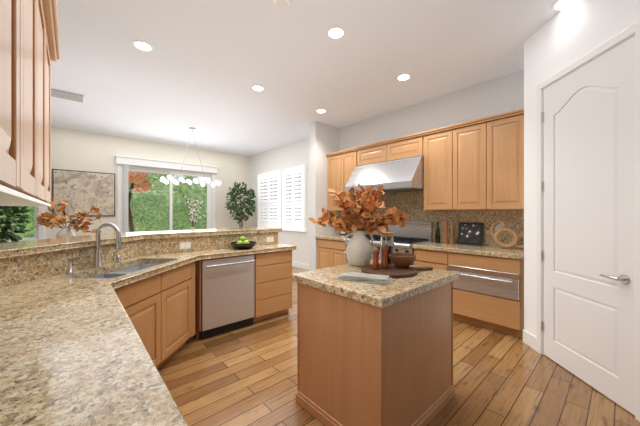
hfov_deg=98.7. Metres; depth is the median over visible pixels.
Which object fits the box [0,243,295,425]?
base cabinets
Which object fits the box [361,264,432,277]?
serving board
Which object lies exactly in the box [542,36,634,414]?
pantry door
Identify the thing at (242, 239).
apples
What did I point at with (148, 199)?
sliding door
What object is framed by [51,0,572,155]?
ceiling
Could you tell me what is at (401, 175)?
range hood
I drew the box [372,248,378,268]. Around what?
pepper mill
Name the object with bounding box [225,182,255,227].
plant
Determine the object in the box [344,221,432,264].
range
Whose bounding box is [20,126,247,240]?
wall
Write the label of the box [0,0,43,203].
upper cabinet
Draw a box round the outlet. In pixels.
[494,224,500,231]
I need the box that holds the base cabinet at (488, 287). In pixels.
[316,191,523,337]
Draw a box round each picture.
[52,169,114,215]
[458,222,482,245]
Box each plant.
[0,206,30,242]
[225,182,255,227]
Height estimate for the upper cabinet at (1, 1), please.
0.872 m
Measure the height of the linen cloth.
0.026 m
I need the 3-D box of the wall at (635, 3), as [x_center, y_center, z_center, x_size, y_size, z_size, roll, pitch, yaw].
[2.034,-0.210,1.375,0.436,3.080,0.566,0,0,-42]
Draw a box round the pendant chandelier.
[160,128,220,186]
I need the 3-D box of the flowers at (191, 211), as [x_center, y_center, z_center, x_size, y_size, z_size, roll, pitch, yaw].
[-2.631,0.106,5.756,0.609,0.924,0.281,0,0,31]
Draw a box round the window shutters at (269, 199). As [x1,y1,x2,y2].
[257,170,280,227]
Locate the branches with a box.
[34,198,100,237]
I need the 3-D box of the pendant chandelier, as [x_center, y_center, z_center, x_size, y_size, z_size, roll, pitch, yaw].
[-2.640,-1.161,5.697,1.186,1.175,0.414,0,0,-42]
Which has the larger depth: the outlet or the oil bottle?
the oil bottle
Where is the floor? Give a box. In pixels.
[157,266,639,425]
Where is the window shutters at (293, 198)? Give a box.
[282,165,306,231]
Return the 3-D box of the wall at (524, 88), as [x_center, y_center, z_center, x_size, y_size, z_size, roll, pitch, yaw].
[0.937,-0.210,5.170,0.168,3.080,9.030,0,0,-42]
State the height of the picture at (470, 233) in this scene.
0.300 m
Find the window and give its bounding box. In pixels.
[0,206,44,241]
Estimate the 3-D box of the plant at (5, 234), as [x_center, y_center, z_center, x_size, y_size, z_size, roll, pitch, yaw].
[-5.415,0.366,4.438,1.045,1.925,1.060,0,0,-42]
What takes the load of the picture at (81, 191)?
attached to the wall at (71, 149)
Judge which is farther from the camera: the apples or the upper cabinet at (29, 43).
the apples
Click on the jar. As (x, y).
(387, 238)
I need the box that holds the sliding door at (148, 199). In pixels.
[115,155,217,231]
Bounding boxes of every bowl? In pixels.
[230,241,256,248]
[389,253,415,267]
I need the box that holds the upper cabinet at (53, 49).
[0,48,55,205]
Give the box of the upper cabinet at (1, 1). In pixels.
[0,0,3,187]
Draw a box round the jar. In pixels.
[380,232,394,263]
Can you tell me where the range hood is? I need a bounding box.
[345,155,423,193]
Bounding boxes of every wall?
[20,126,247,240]
[248,32,631,327]
[308,121,339,270]
[632,0,639,421]
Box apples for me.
[236,235,248,243]
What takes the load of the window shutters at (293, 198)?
attached to the wall at (524, 88)
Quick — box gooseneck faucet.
[92,223,121,267]
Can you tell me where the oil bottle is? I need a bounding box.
[435,222,439,242]
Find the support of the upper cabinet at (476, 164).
attached to the wall at (524, 88)
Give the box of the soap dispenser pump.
[66,259,79,273]
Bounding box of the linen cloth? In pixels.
[335,272,394,284]
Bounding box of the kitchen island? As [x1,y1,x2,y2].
[292,259,458,425]
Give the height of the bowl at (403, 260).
0.090 m
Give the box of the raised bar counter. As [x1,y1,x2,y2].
[0,235,243,302]
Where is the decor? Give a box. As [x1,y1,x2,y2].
[490,220,523,248]
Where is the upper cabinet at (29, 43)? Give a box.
[0,0,31,199]
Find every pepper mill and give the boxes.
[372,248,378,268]
[381,243,387,268]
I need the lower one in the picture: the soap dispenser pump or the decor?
the soap dispenser pump
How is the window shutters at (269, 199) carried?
attached to the wall at (524, 88)
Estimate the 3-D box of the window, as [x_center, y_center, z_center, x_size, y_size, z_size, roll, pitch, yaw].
[-6.116,-0.220,4.962,1.670,1.680,0.180,0,0,-42]
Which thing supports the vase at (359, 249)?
on the kitchen island
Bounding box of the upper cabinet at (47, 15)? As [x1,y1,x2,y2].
[44,0,51,203]
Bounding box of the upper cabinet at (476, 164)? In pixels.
[326,108,523,210]
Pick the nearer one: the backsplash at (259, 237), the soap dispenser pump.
the soap dispenser pump
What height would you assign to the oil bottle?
0.300 m
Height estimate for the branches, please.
0.600 m
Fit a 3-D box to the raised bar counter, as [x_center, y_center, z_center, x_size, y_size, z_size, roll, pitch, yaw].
[-1.560,0.798,1.966,1.673,1.065,0.942,0,0,-42]
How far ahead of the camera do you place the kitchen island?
1.66 m
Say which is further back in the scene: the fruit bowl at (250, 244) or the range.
the range
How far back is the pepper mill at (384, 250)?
2.00 m
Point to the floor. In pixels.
(245, 376)
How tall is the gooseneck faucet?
0.351 m
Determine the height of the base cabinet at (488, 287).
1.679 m
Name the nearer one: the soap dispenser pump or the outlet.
the soap dispenser pump
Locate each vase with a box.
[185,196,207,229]
[308,183,408,265]
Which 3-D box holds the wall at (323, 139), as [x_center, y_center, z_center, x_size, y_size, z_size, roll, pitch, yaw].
[0.078,-0.210,5.507,0.634,3.080,0.208,0,0,-42]

